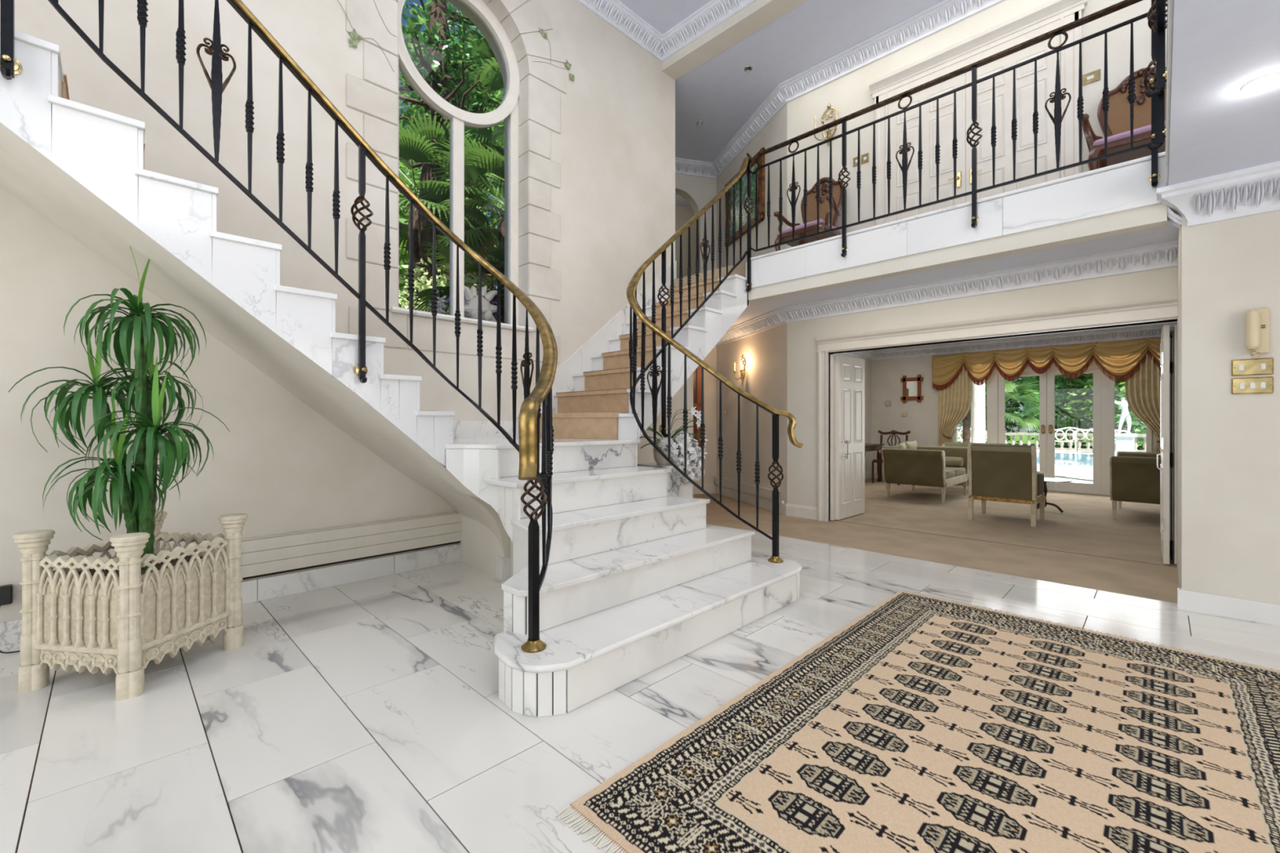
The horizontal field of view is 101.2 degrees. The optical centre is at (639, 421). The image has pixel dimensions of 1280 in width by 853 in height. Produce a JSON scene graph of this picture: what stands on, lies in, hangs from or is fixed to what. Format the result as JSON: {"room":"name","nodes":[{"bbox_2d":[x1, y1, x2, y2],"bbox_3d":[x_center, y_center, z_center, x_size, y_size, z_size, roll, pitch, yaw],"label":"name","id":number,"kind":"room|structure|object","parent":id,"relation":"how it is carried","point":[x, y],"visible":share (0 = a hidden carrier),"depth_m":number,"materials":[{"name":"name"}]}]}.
{"room":"entrance hall","nodes":[
{"label":"entrance hall","id":0,"kind":"room"},
{"bbox_2d":[0,0,693,622],"bbox_3d":[-2.787,-1.750,3.847,0.524,6.000,9.540,0,0,45],"label":"wall","id":1,"kind":"structure","parent":0,"point":[597,109],"depth_m":3.89,"materials":[{"name":"paint"}]},
{"bbox_2d":[0,584,20,653],"bbox_3d":[-3.331,1.069,2.882,0.360,0.358,0.087,0,0,-21],"label":"power adapter","id":2,"kind":"object","parent":1,"relation":"attached to","point":[6,591],"visible":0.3,"depth_m":2.84,"materials":[{"name":"black plastic"}]},
{"bbox_2d":[0,543,459,652],"bbox_3d":[-3.703,1.170,2.614,0.020,0.160,6.500,0,0,45],"label":"baseboard","id":3,"kind":"structure","parent":1,"relation":"attached to","point":[255,590],"depth_m":3.96,"materials":[{"name":"white stone"}]},
{"bbox_2d":[171,511,462,580],"bbox_3d":[-2.267,0.942,4.036,0.053,0.277,2.300,0,0,45],"label":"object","id":4,"kind":"object","parent":1,"relation":"attached to","point":[274,554],"visible":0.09,"depth_m":4.01,"materials":[{"name":"paint"}]},
{"bbox_2d":[171,511,458,548],"bbox_3d":[-2.266,0.806,4.035,0.050,0.006,2.300,0,0,45],"label":"grille","id":5,"kind":"object","parent":4,"relation":"attached to","point":[268,538],"depth_m":4.02,"materials":[{"name":"paint"}]},
{"bbox_2d":[397,0,519,325],"bbox_3d":[-1.712,-2.524,4.946,0.105,3.174,1.283,0,0,45],"label":"window","id":6,"kind":"structure","parent":1,"relation":"attached to","point":[459,118],"depth_m":5.04,"materials":[{"name":"white paint"}]},
{"bbox_2d":[0,523,1279,852],"bbox_3d":[0.241,1.310,0.584,8.480,0.120,9.170,0,0,45],"label":"floor","id":7,"kind":"structure","parent":0,"point":[367,716],"depth_m":2.21,"materials":[{"name":"tile"}]},
{"bbox_2d":[12,511,248,701],"bbox_3d":[-2.559,0.882,2.700,0.657,0.735,0.657,0,0,8],"label":"planter","id":8,"kind":"object","parent":7,"relation":"on","point":[108,613],"visible":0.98,"depth_m":2.45,"materials":[{"name":"stone"}]},
{"bbox_2d":[8,246,229,569],"bbox_3d":[-2.651,-0.078,2.709,0.829,1.661,0.652,0,0,12],"label":"yucca plant","id":9,"kind":"object","parent":8,"relation":"on","point":[135,492],"visible":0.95,"depth_m":2.63,"materials":[{"name":"green plant"}]},
{"bbox_2d":[0,30,802,716],"bbox_3d":[-0.970,-0.421,3.474,2.691,3.341,6.769,0,0,45],"label":"staircase","id":10,"kind":"structure","parent":7,"relation":"on","point":[636,581],"depth_m":3.06,"materials":[{"name":"stone"}]},
{"bbox_2d":[0,0,557,653],"bbox_3d":[-1.652,-0.964,2.746,2.423,3.988,1.358,0,0,-7],"label":"stair railing","id":11,"kind":"object","parent":10,"relation":"on","point":[530,414],"visible":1,"depth_m":2.74,"materials":[{"name":"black metal"}]},
{"bbox_2d":[351,195,373,231],"bbox_3d":[-1.629,-1.220,3.079,0.114,0.201,0.114,0,0,45],"label":"basket","id":12,"kind":"object","parent":11,"relation":"on","point":[359,199],"depth_m":3.06,"materials":[{"name":"brown metal"}]},
{"bbox_2d":[520,476,546,520],"bbox_3d":[-0.484,0.350,2.395,0.114,0.201,0.114,0,0,45],"label":"basket","id":13,"kind":"object","parent":11,"relation":"on","point":[534,484],"depth_m":2.38,"materials":[{"name":"brown metal"}]},
{"bbox_2d":[626,155,803,563],"bbox_3d":[0.570,-0.970,4.892,1.334,4.000,2.107,0,0,2],"label":"stair railing","id":14,"kind":"object","parent":10,"relation":"on","point":[631,292],"visible":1,"depth_m":4.25,"materials":[{"name":"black metal"}]},
{"bbox_2d":[657,284,670,306],"bbox_3d":[0.221,-1.170,4.874,0.114,0.201,0.114,0,0,45],"label":"basket","id":15,"kind":"object","parent":14,"relation":"on","point":[660,301],"depth_m":4.86,"materials":[{"name":"brown metal"}]},
{"bbox_2d":[767,461,783,488],"bbox_3d":[1.001,0.390,3.879,0.114,0.201,0.114,0,0,45],"label":"basket","id":16,"kind":"object","parent":14,"relation":"on","point":[779,482],"depth_m":3.86,"materials":[{"name":"brown metal"}]},
{"bbox_2d":[637,462,694,497],"bbox_3d":[0.253,0.835,5.269,0.420,0.830,0.440,0,0,45],"label":"plinth","id":17,"kind":"object","parent":7,"relation":"on","point":[675,486],"visible":0.22,"depth_m":5.12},
{"bbox_2d":[653,442,679,464],"bbox_3d":[0.260,0.315,5.234,0.260,0.210,0.260,0,0,45],"label":"flower pot","id":18,"kind":"object","parent":17,"relation":"on","point":[660,460],"visible":0.29,"depth_m":5.14,"materials":[{"name":"ceramic"}]},
{"bbox_2d":[639,406,708,484],"bbox_3d":[0.341,0.233,5.185,0.759,0.779,0.423,0,0,-7],"label":"flower arrangement","id":19,"kind":"object","parent":18,"relation":"in","point":[694,471],"visible":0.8,"depth_m":5.11,"materials":[{"name":"white plant"}]},
{"bbox_2d":[555,590,1279,852],"bbox_3d":[1.524,1.244,2.108,1.923,0.011,3.160,0,0,45],"label":"patterned rug","id":20,"kind":"object","parent":7,"relation":"on","point":[922,723],"visible":1,"depth_m":1.96,"materials":[{"name":"fabric"}]},
{"bbox_2d":[618,0,711,34],"bbox_3d":[0.160,-4.785,0.510,8.490,0.130,8.950,0,0,45],"label":"ceiling","id":21,"kind":"structure","parent":0,"point":[663,15],"depth_m":6.02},
{"bbox_2d":[575,0,756,62],"bbox_3d":[0.113,-4.633,0.527,8.387,0.175,8.917,0,0,45],"label":"trim","id":22,"kind":"structure","parent":21,"relation":"attached to","point":[615,13],"depth_m":6.10,"materials":[{"name":"paint"}]},
{"bbox_2d":[662,0,807,79],"bbox_3d":[3.374,-4.645,3.752,8.490,0.410,0.260,0,0,45],"label":"beam","id":23,"kind":"structure","parent":21,"relation":"attached to","point":[760,13],"depth_m":6.05,"materials":[{"name":"paint"}]},
{"bbox_2d":[675,205,695,278],"bbox_3d":[0.000,-3.060,10.653,3.000,2.820,0.100,0,0,-16],"label":"wall","id":24,"kind":"structure","parent":0,"point":[682,214],"depth_m":10.86,"materials":[{"name":"paint"}]},
{"bbox_2d":[675,173,716,484],"bbox_3d":[0.208,-1.610,8.997,2.300,5.720,0.200,0,0,-16],"label":"wall","id":25,"kind":"structure","parent":0,"point":[698,191],"depth_m":9.17,"materials":[{"name":"paint"}]},
{"bbox_2d":[693,365,702,448],"bbox_3d":[0.673,-0.325,8.967,0.820,1.650,0.040,0,0,-16],"label":"wall mirror","id":26,"kind":"object","parent":25,"relation":"attached to","point":[697,373],"visible":0.06,"depth_m":9.04,"materials":[{"name":"orange wood"}]},
{"bbox_2d":[673,261,746,287],"bbox_3d":[3.356,-1.738,6.723,12.700,0.165,4.125,0,0,45],"label":"floor","id":27,"kind":"structure","parent":0,"point":[740,269],"depth_m":6.24,"materials":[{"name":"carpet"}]},
{"bbox_2d":[773,177,844,251],"bbox_3d":[2.059,-2.427,6.310,0.724,1.235,0.708,0,0,45],"label":"carved armchair","id":28,"kind":"object","parent":27,"relation":"on","point":[811,206],"visible":0.66,"depth_m":6.36,"materials":[{"name":"brown wood"}]},
{"bbox_2d":[1082,66,1165,170],"bbox_3d":[4.090,-2.427,4.296,0.724,1.235,0.708,0,0,45],"label":"carved armchair","id":29,"kind":"object","parent":27,"relation":"on","point":[1118,113],"visible":0.41,"depth_m":4.46,"materials":[{"name":"brown wood"}]},
{"bbox_2d":[716,102,786,503],"bbox_3d":[1.700,-1.610,8.202,0.140,5.720,2.440,0,0,-16],"label":"wall","id":30,"kind":"structure","parent":0,"point":[764,353],"depth_m":7.75,"materials":[{"name":"paint"}]},
{"bbox_2d":[724,146,764,246],"bbox_3d":[1.602,-3.440,8.175,0.062,1.040,1.280,0,0,-16],"label":"oil painting","id":31,"kind":"object","parent":30,"relation":"attached to","point":[761,172],"visible":0.67,"depth_m":8.08},
{"bbox_2d":[714,475,780,500],"bbox_3d":[1.609,1.019,8.156,0.060,0.142,2.080,0,0,-16],"label":"radiator","id":32,"kind":"object","parent":30,"relation":"attached to","point":[764,492],"visible":0.77,"depth_m":8.02,"materials":[{"name":"paint"}]},
{"bbox_2d":[693,484,817,519],"bbox_3d":[1.181,1.170,8.341,3.604,0.160,1.648,0,0,32],"label":"baseboard","id":33,"kind":"structure","parent":30,"relation":"attached to","point":[787,509],"depth_m":7.58,"materials":[{"name":"white paint"}]},
{"bbox_2d":[830,354,835,520],"bbox_3d":[2.680,0.195,6.883,0.056,2.090,0.770,0,0,45],"label":"door","id":34,"kind":"structure","parent":30,"relation":"in","point":[833,357],"depth_m":6.61,"materials":[{"name":"white paint"}]},
{"bbox_2d":[675,0,1004,178],"bbox_3d":[3.606,-4.355,5.565,10.519,0.190,1.994,0,0,45],"label":"trim","id":35,"kind":"structure","parent":30,"relation":"attached to","point":[946,13],"depth_m":6.43,"materials":[{"name":"paint"}]},
{"bbox_2d":[835,354,864,519],"bbox_3d":[2.787,0.195,6.897,0.108,2.090,0.771,0,0,45],"label":"door","id":36,"kind":"structure","parent":30,"relation":"in","point":[850,371],"depth_m":6.83,"materials":[{"name":"white paint"}]},
{"bbox_2d":[888,72,965,222],"bbox_3d":[3.140,-2.752,5.794,0.782,1.855,0.086,0,0,45],"label":"door","id":37,"kind":"structure","parent":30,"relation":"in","point":[946,188],"depth_m":5.75,"materials":[{"name":"white paint"}]},
{"bbox_2d":[715,240,1177,346],"bbox_3d":[2.256,-1.410,6.904,6.716,0.180,1.994,0,0,45],"label":"trim","id":38,"kind":"structure","parent":30,"relation":"attached to","point":[1162,255],"depth_m":5.38,"materials":[{"name":"paint"}]},
{"bbox_2d":[868,0,1087,226],"bbox_3d":[3.407,-2.900,5.504,1.950,2.160,0.105,0,0,45],"label":"door frame","id":39,"kind":"structure","parent":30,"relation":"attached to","point":[1051,15],"depth_m":5.29,"materials":[{"name":"white paint"}]},
{"bbox_2d":[786,0,1177,520],"bbox_3d":[4.690,-1.610,4.405,7.540,5.720,0.140,0,0,45],"label":"wall","id":40,"kind":"structure","parent":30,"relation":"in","point":[851,92],"depth_m":6.20,"materials":[{"name":"paint"}]},
{"bbox_2d":[840,324,1174,359],"bbox_3d":[6.086,-1.465,7.416,7.407,0.170,4.908,0,0,45],"label":"trim","id":41,"kind":"structure","parent":30,"relation":"attached to","point":[1153,331],"depth_m":9.77,"materials":[{"name":"paint"}]},
{"bbox_2d":[965,34,1060,202],"bbox_3d":[3.697,-2.752,5.242,0.782,1.855,0.086,0,0,45],"label":"door","id":42,"kind":"structure","parent":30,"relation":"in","point":[1046,66],"depth_m":5.24,"materials":[{"name":"white paint"}]},
{"bbox_2d":[1169,324,1177,564],"bbox_3d":[4.916,0.195,4.848,0.056,2.090,0.770,0,0,41],"label":"door","id":43,"kind":"structure","parent":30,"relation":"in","point":[1173,331],"depth_m":4.63,"materials":[{"name":"white paint"}]},
{"bbox_2d":[675,0,944,207],"bbox_3d":[3.495,-4.525,6.864,12.700,0.150,4.330,0,0,45],"label":"ceiling","id":44,"kind":"structure","parent":0,"point":[718,93],"depth_m":6.49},
{"bbox_2d":[833,353,871,471],"bbox_3d":[3.410,-0.150,10.081,0.150,2.800,4.880,0,0,45],"label":"wall","id":45,"kind":"structure","parent":0,"point":[868,363],"depth_m":11.63,"materials":[{"name":"paint"}]},
{"bbox_2d":[693,493,1179,603],"bbox_3d":[2.931,1.309,6.508,13.000,0.122,3.030,0,0,45],"label":"floor","id":46,"kind":"structure","parent":0,"point":[1131,578],"depth_m":4.94,"materials":[{"name":"wood"}]},
{"bbox_2d":[726,477,1177,567],"bbox_3d":[6.319,1.310,6.801,8.600,0.120,5.642,0,0,45],"label":"floor","id":47,"kind":"structure","parent":0,"point":[1086,525],"depth_m":6.72,"materials":[{"name":"beige carpet"}]},
{"bbox_2d":[871,430,911,484],"bbox_3d":[5.103,0.710,10.730,0.642,1.081,0.526,0,0,45],"label":"dining chair","id":48,"kind":"object","parent":47,"relation":"on","point":[893,432],"visible":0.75,"depth_m":10.85,"materials":[{"name":"brown wood"}]},
{"bbox_2d":[881,445,968,502],"bbox_3d":[4.823,0.830,8.849,0.930,0.840,1.650,0,0,45],"label":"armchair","id":49,"kind":"object","parent":47,"relation":"on","point":[938,466],"visible":0.83,"depth_m":8.40,"materials":[{"name":"green fabric"}]},
{"bbox_2d":[967,444,1045,527],"bbox_3d":[4.685,0.765,6.715,0.710,0.970,0.786,0,0,45],"label":"armchair","id":50,"kind":"object","parent":47,"relation":"on","point":[1009,473],"visible":1,"depth_m":6.46,"materials":[{"name":"green fabric"}]},
{"bbox_2d":[1109,451,1160,519],"bbox_3d":[6.832,0.830,6.885,0.930,0.840,1.650,0,0,45],"label":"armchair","id":51,"kind":"object","parent":47,"relation":"on","point":[1135,476],"visible":0.48,"depth_m":6.53,"materials":[{"name":"green fabric"}]},
{"bbox_2d":[731,220,1178,326],"bbox_3d":[3.400,-1.575,6.768,12.700,0.150,4.000,0,0,45],"label":"ceiling","id":52,"kind":"structure","parent":0,"point":[1169,233],"depth_m":5.07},
{"bbox_2d":[871,337,1157,471],"bbox_3d":[7.880,-0.150,9.191,7.750,2.800,0.150,0,0,45],"label":"wall","id":53,"kind":"structure","parent":0,"point":[921,420],"depth_m":11.29,"materials":[{"name":"paint"}]},
{"bbox_2d":[900,374,923,402],"bbox_3d":[5.767,-0.700,11.145,0.440,0.580,0.040,0,0,45],"label":"framed mirror","id":54,"kind":"object","parent":53,"relation":"attached to","point":[912,387],"visible":1,"depth_m":11.13,"materials":[{"name":"orange wood"}]},
{"bbox_2d":[937,365,972,483],"bbox_3d":[6.280,-0.020,10.495,0.121,2.460,0.617,0,0,-40],"label":"curtain","id":55,"kind":"object","parent":53,"relation":"hanging from","point":[954,402],"visible":0.62,"depth_m":10.51,"materials":[{"name":"beige fabric"}]},
{"bbox_2d":[932,351,968,390],"bbox_3d":[6.181,-1.005,10.503,0.646,0.732,0.112,0,0,45],"label":"swag","id":56,"kind":"object","parent":55,"relation":"attached to","point":[945,368],"visible":1,"depth_m":10.54,"materials":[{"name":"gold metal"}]},
{"bbox_2d":[961,349,998,385],"bbox_3d":[6.546,-1.038,10.140,0.618,0.666,0.111,0,0,45],"label":"swag","id":57,"kind":"object","parent":55,"relation":"attached to","point":[980,366],"visible":1,"depth_m":10.12,"materials":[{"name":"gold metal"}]},
{"bbox_2d":[991,346,1031,381],"bbox_3d":[6.905,-1.063,9.785,0.628,0.616,0.111,0,0,45],"label":"swag","id":58,"kind":"object","parent":53,"relation":"attached to","point":[1012,363],"visible":1,"depth_m":9.77,"materials":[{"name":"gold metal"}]},
{"bbox_2d":[1024,344,1057,373],"bbox_3d":[7.217,-1.118,9.475,0.488,0.506,0.111,0,0,45],"label":"swag","id":59,"kind":"object","parent":53,"relation":"attached to","point":[1040,359],"visible":1,"depth_m":9.46,"materials":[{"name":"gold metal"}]},
{"bbox_2d":[951,360,1151,495],"bbox_3d":[7.376,0.100,9.642,2.920,2.320,0.140,0,0,45],"label":"window","id":60,"kind":"structure","parent":53,"relation":"in","point":[1107,384],"depth_m":9.01,"materials":[{"name":"white paint"}]},
{"bbox_2d":[998,371,1047,487],"bbox_3d":[7.152,0.145,9.839,0.745,2.150,0.075,0,0,45],"label":"door","id":61,"kind":"structure","parent":60,"relation":"attached to","point":[1042,377],"depth_m":9.62,"materials":[{"name":"white paint"}]},
{"bbox_2d":[1047,368,1101,492],"bbox_3d":[7.683,0.145,9.313,0.740,2.150,0.075,0,0,45],"label":"door","id":62,"kind":"structure","parent":60,"relation":"attached to","point":[1095,486],"depth_m":9.18,"materials":[{"name":"white paint"}]},
{"bbox_2d":[1049,341,1097,379],"bbox_3d":[7.540,-1.058,9.155,0.658,0.626,0.111,0,0,45],"label":"swag","id":63,"kind":"object","parent":53,"relation":"attached to","point":[1069,360],"visible":1,"depth_m":9.14,"materials":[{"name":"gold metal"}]},
{"bbox_2d":[1124,352,1160,452],"bbox_3d":[8.288,-0.020,8.505,0.637,2.460,0.122,0,0,40],"label":"curtain","id":64,"kind":"object","parent":53,"relation":"hanging from","point":[1142,389],"visible":0.31,"depth_m":8.54,"materials":[{"name":"beige fabric"}]},
{"bbox_2d":[1089,337,1151,382],"bbox_3d":[7.970,-1.018,8.729,0.788,0.706,0.111,0,0,45],"label":"swag","id":65,"kind":"object","parent":64,"relation":"attached to","point":[1120,358],"visible":1,"depth_m":8.71,"materials":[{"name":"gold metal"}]},
{"bbox_2d":[1143,337,1160,369],"bbox_3d":[8.439,-0.948,8.265,0.766,0.847,0.112,0,0,45],"label":"swag","id":66,"kind":"object","parent":64,"relation":"attached to","point":[1153,349],"visible":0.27,"depth_m":8.44,"materials":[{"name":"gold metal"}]},
{"bbox_2d":[871,321,1177,351],"bbox_3d":[5.926,-1.600,7.221,7.750,0.100,5.600,0,0,45],"label":"ceiling","id":67,"kind":"structure","parent":0,"point":[1170,322],"depth_m":9.47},
{"bbox_2d":[1168,0,1279,185],"bbox_3d":[1.806,-1.685,-1.044,3.965,0.270,9.060,0,0,45],"label":"ceiling","id":68,"kind":"structure","parent":0,"point":[1217,127],"depth_m":2.44,"materials":[{"name":"paint"}]},
{"bbox_2d":[1240,71,1279,92],"bbox_3d":[2.843,-1.547,2.396,0.138,0.006,0.138,0,0,45],"label":"recessed light","id":69,"kind":"object","parent":68,"relation":"in","point":[1268,80],"visible":1,"depth_m":2.40,"materials":[{"name":"white plastic"}]},
{"bbox_2d":[1177,210,1279,604],"bbox_3d":[5.476,-0.150,2.612,3.900,2.800,1.300,0,0,45],"label":"wall","id":70,"kind":"structure","parent":0,"point":[1228,444],"depth_m":3.38,"materials":[{"name":"paint"}]},
{"bbox_2d":[751,151,1164,288],"bbox_3d":[2.478,-1.663,4.815,3.320,0.337,0.272,0,0,45],"label":"balcony fascia","id":71,"kind":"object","parent":70,"relation":"attached to","point":[1126,185],"depth_m":4.32,"materials":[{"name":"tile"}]},
{"bbox_2d":[746,0,1166,257],"bbox_3d":[2.379,-2.296,4.710,3.308,1.401,0.114,0,0,45],"label":"balcony railing","id":72,"kind":"object","parent":71,"relation":"on","point":[1058,96],"visible":0.94,"depth_m":4.33,"materials":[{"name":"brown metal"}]},
{"bbox_2d":[966,121,982,146],"bbox_3d":[2.759,-2.370,4.334,0.114,0.201,0.114,0,0,45],"label":"basket","id":73,"kind":"object","parent":72,"relation":"on","point":[974,123],"depth_m":4.32,"materials":[{"name":"brown metal"}]},
{"bbox_2d":[1142,58,1166,89],"bbox_3d":[3.513,-2.370,3.586,0.114,0.201,0.114,0,0,45],"label":"basket","id":74,"kind":"object","parent":72,"relation":"on","point":[1149,71],"depth_m":3.59,"materials":[{"name":"brown metal"}]},
{"bbox_2d":[748,203,1167,302],"bbox_3d":[0.533,-1.433,6.695,8.730,0.125,0.140,0,0,45],"label":"ceiling beam","id":75,"kind":"structure","parent":70,"relation":"attached to","point":[1152,216],"depth_m":4.34,"materials":[{"name":"paint"}]},
{"bbox_2d":[816,294,1177,521],"bbox_3d":[3.430,0.095,5.591,3.200,2.310,0.230,0,0,45],"label":"door frame","id":76,"kind":"structure","parent":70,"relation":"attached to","point":[1163,308],"depth_m":5.48,"materials":[{"name":"white paint"}]},
{"bbox_2d":[1156,324,1170,564],"bbox_3d":[4.837,0.195,4.856,0.089,2.090,0.783,0,0,45],"label":"door","id":77,"kind":"structure","parent":70,"relation":"in","point":[1165,345],"depth_m":4.58,"materials":[{"name":"white paint"}]},
{"bbox_2d":[1164,0,1173,186],"bbox_3d":[0.382,-1.690,0.346,0.015,0.240,9.030,0,0,45],"label":"trim","id":78,"kind":"structure","parent":70,"relation":"attached to","point":[1170,2],"depth_m":2.41,"materials":[{"name":"paint"}]},
{"bbox_2d":[1144,0,1167,150],"bbox_3d":[2.886,-2.276,2.912,0.114,1.361,1.800,0,0,45],"label":"gallery railing","id":79,"kind":"object","parent":78,"relation":"on","point":[1160,24],"visible":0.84,"depth_m":2.56,"materials":[{"name":"brown metal"}]},
{"bbox_2d":[1146,0,1167,31],"bbox_3d":[3.027,-2.370,3.054,0.114,0.201,0.114,0,0,45],"label":"basket","id":80,"kind":"object","parent":79,"relation":"on","point":[1149,15],"depth_m":3.06,"materials":[{"name":"brown metal"}]},
{"bbox_2d":[1156,160,1279,228],"bbox_3d":[4.952,-1.425,2.238,3.922,0.250,0.372,0,0,45],"label":"trim","id":81,"kind":"structure","parent":70,"relation":"attached to","point":[1254,190],"depth_m":3.32,"materials":[{"name":"paint"}]},
{"bbox_2d":[1177,587,1279,626],"bbox_3d":[4.983,1.188,2.200,3.820,0.125,0.060,0,0,45],"label":"baseboard","id":82,"kind":"structure","parent":70,"relation":"attached to","point":[1228,606],"depth_m":3.36,"materials":[{"name":"white stone"}]},
{"bbox_2d":[1231,357,1273,376],"bbox_3d":[3.848,-0.345,3.301,0.173,0.104,0.015,0,0,45],"label":"light switch","id":83,"kind":"object","parent":70,"relation":"attached to","point":[1253,366],"visible":1,"depth_m":3.30,"materials":[{"name":"gold metal"}]},
{"bbox_2d":[1231,376,1273,394],"bbox_3d":[3.848,-0.228,3.301,0.173,0.104,0.015,0,0,45],"label":"light switch","id":84,"kind":"object","parent":70,"relation":"attached to","point":[1248,385],"visible":1,"depth_m":3.30,"materials":[{"name":"gold metal"}]},
{"bbox_2d":[1244,307,1269,357],"bbox_3d":[3.830,-0.551,3.260,0.100,0.309,0.096,0,0,45],"label":"phone","id":85,"kind":"object","parent":70,"relation":"attached to","point":[1256,320],"visible":1,"depth_m":3.25,"materials":[{"name":"beige plastic"}]},
{"label":"outside","id":86,"kind":"structure","parent":0,"visible":0},
{"bbox_2d":[957,431,1143,449],"bbox_3d":[25.336,1.425,39.762,100.000,0.250,67.850,0,0,45],"label":"ground","id":87,"kind":"structure","parent":86,"point":[1024,438],"depth_m":35.28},
{"bbox_2d":[959,376,1038,444],"bbox_3d":[19.370,-3.720,28.606,5.624,10.836,4.375,0,0,45],"label":"tree","id":88,"kind":"object","parent":87,"relation":"on","point":[1012,406],"visible":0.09,"depth_m":28.28,"materials":[{"name":"green plant"}]},
{"bbox_2d":[958,379,1039,434],"bbox_3d":[12.923,-0.096,18.850,2.962,2.792,2.973,0,0,45],"label":"fan palm","id":89,"kind":"object","parent":87,"relation":"on","point":[1032,421],"visible":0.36,"depth_m":18.36,"materials":[{"name":"green plant"}]},
{"bbox_2d":[1010,373,1093,447],"bbox_3d":[20.893,-3.049,26.552,5.354,9.155,4.573,0,0,4],"label":"tree","id":90,"kind":"object","parent":87,"relation":"on","point":[1059,424],"visible":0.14,"depth_m":26.05,"materials":[{"name":"green plant"}]},
{"bbox_2d":[1032,373,1146,449],"bbox_3d":[21.693,-3.276,24.879,4.237,9.850,5.406,0,0,-8],"label":"tree","id":91,"kind":"object","parent":87,"relation":"on","point":[1085,388],"visible":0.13,"depth_m":24.70,"materials":[{"name":"green plant"}]},
{"bbox_2d":[1114,378,1146,446],"bbox_3d":[23.295,-3.728,23.369,4.634,11.207,5.017,0,0,40],"label":"tree","id":92,"kind":"object","parent":87,"relation":"on","point":[1140,429],"visible":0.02,"depth_m":23.17,"materials":[{"name":"green plant"}]},
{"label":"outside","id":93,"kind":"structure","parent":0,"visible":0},
{"bbox_3d":[-6.043,-0.725,11.623,15.050,0.350,24.000,0,0,45],"label":"terrace","id":94,"kind":"object","parent":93,"visible":0},
{"bbox_2d":[399,160,495,308],"bbox_3d":[-4.415,-3.108,10.829,3.562,4.837,4.245,0,0,-24],"label":"shrub","id":95,"kind":"object","parent":94,"relation":"on","point":[403,260],"visible":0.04,"depth_m":9.96,"materials":[{"name":"green plant"}]},
{"bbox_2d":[399,0,503,311],"bbox_3d":[-2.754,-3.823,7.453,2.083,5.861,2.084,0,0,18],"label":"tree","id":96,"kind":"object","parent":94,"relation":"on","point":[440,45],"visible":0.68,"depth_m":7.23,"materials":[{"name":"green plant"}]},
{"bbox_2d":[399,256,503,315],"bbox_3d":[-2.582,-1.528,7.441,2.015,1.376,1.625,0,0,-23],"label":"shrub","id":97,"kind":"object","parent":94,"relation":"on","point":[442,281],"visible":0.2,"depth_m":7.03,"materials":[{"name":"green plant"}]},
{"bbox_2d":[399,110,504,308],"bbox_3d":[-3.219,-2.526,7.561,2.735,3.251,2.753,0,0,45],"label":"fan palm","id":98,"kind":"object","parent":94,"relation":"on","point":[415,146],"visible":0.25,"depth_m":7.04,"materials":[{"name":"green plant"}]},
{"bbox_2d":[399,1,504,300],"bbox_3d":[-4.823,-5.383,12.410,5.605,9.670,4.792,0,0,26],"label":"tree","id":99,"kind":"object","parent":94,"relation":"on","point":[403,112],"visible":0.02,"depth_m":11.97,"materials":[{"name":"green plant"}]},
{"bbox_2d":[407,234,504,320],"bbox_3d":[-1.952,-1.626,6.866,1.943,1.452,1.982,0,0,45],"label":"fan palm","id":100,"kind":"object","parent":94,"relation":"on","point":[499,252],"visible":0.21,"depth_m":6.48,"materials":[{"name":"green plant"}]},
{"bbox_2d":[409,135,504,323],"bbox_3d":[-1.881,-2.345,7.323,2.446,2.889,2.408,0,0,45],"label":"fan palm","id":101,"kind":"object","parent":94,"relation":"on","point":[477,162],"visible":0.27,"depth_m":6.90,"materials":[{"name":"green plant"}]},
{"bbox_2d":[448,19,504,197],"bbox_3d":[-1.786,-3.570,8.668,3.189,5.340,3.245,0,0,45],"label":"fan palm","id":102,"kind":"object","parent":94,"relation":"on","point":[497,85],"visible":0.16,"depth_m":8.14,"materials":[{"name":"green plant"}]},
{"bbox_2d":[464,285,497,322],"bbox_3d":[-1.694,-1.167,5.567,0.424,0.541,0.341,0,0,-22],"label":"ornament","id":103,"kind":"object","parent":94,"relation":"on","point":[471,310],"visible":0.59,"depth_m":5.46,"materials":[{"name":"stone"}]},
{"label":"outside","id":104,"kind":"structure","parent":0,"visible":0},
{"bbox_2d":[1036,449,1093,484],"bbox_3d":[11.638,1.305,18.842,30.000,0.090,18.850,0,0,45],"label":"patio","id":105,"kind":"structure","parent":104,"point":[1078,474],"depth_m":13.24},
{"bbox_2d":[970,378,985,443],"bbox_3d":[7.747,-0.340,12.034,0.400,3.220,0.400,0,0,45],"label":"column","id":106,"kind":"structure","parent":105,"relation":"on","point":[978,402],"depth_m":11.92,"materials":[{"name":"paint"}]},
{"bbox_2d":[958,431,1146,452],"bbox_3d":[17.214,0.905,25.178,17.000,0.790,0.300,0,0,45],"label":"balustrade","id":107,"kind":"object","parent":105,"relation":"on","point":[1020,434],"visible":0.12,"depth_m":23.33,"materials":[{"name":"stone"}]},
{"bbox_2d":[1114,433,1137,454],"bbox_3d":[18.735,0.860,20.291,0.660,0.820,0.660,0,0,45],"label":"pedestal","id":108,"kind":"object","parent":105,"relation":"on","point":[1124,442],"visible":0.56,"depth_m":20.11,"materials":[{"name":"white stone"}]},
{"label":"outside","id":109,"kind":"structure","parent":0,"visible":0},
{"bbox_2d":[1036,452,1116,466],"bbox_3d":[15.303,1.278,17.568,15.000,0.045,7.500,0,0,45],"label":"pool","id":110,"kind":"object","parent":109,"point":[1060,459],"visible":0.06,"depth_m":17.29,"materials":[{"name":"liquid"}]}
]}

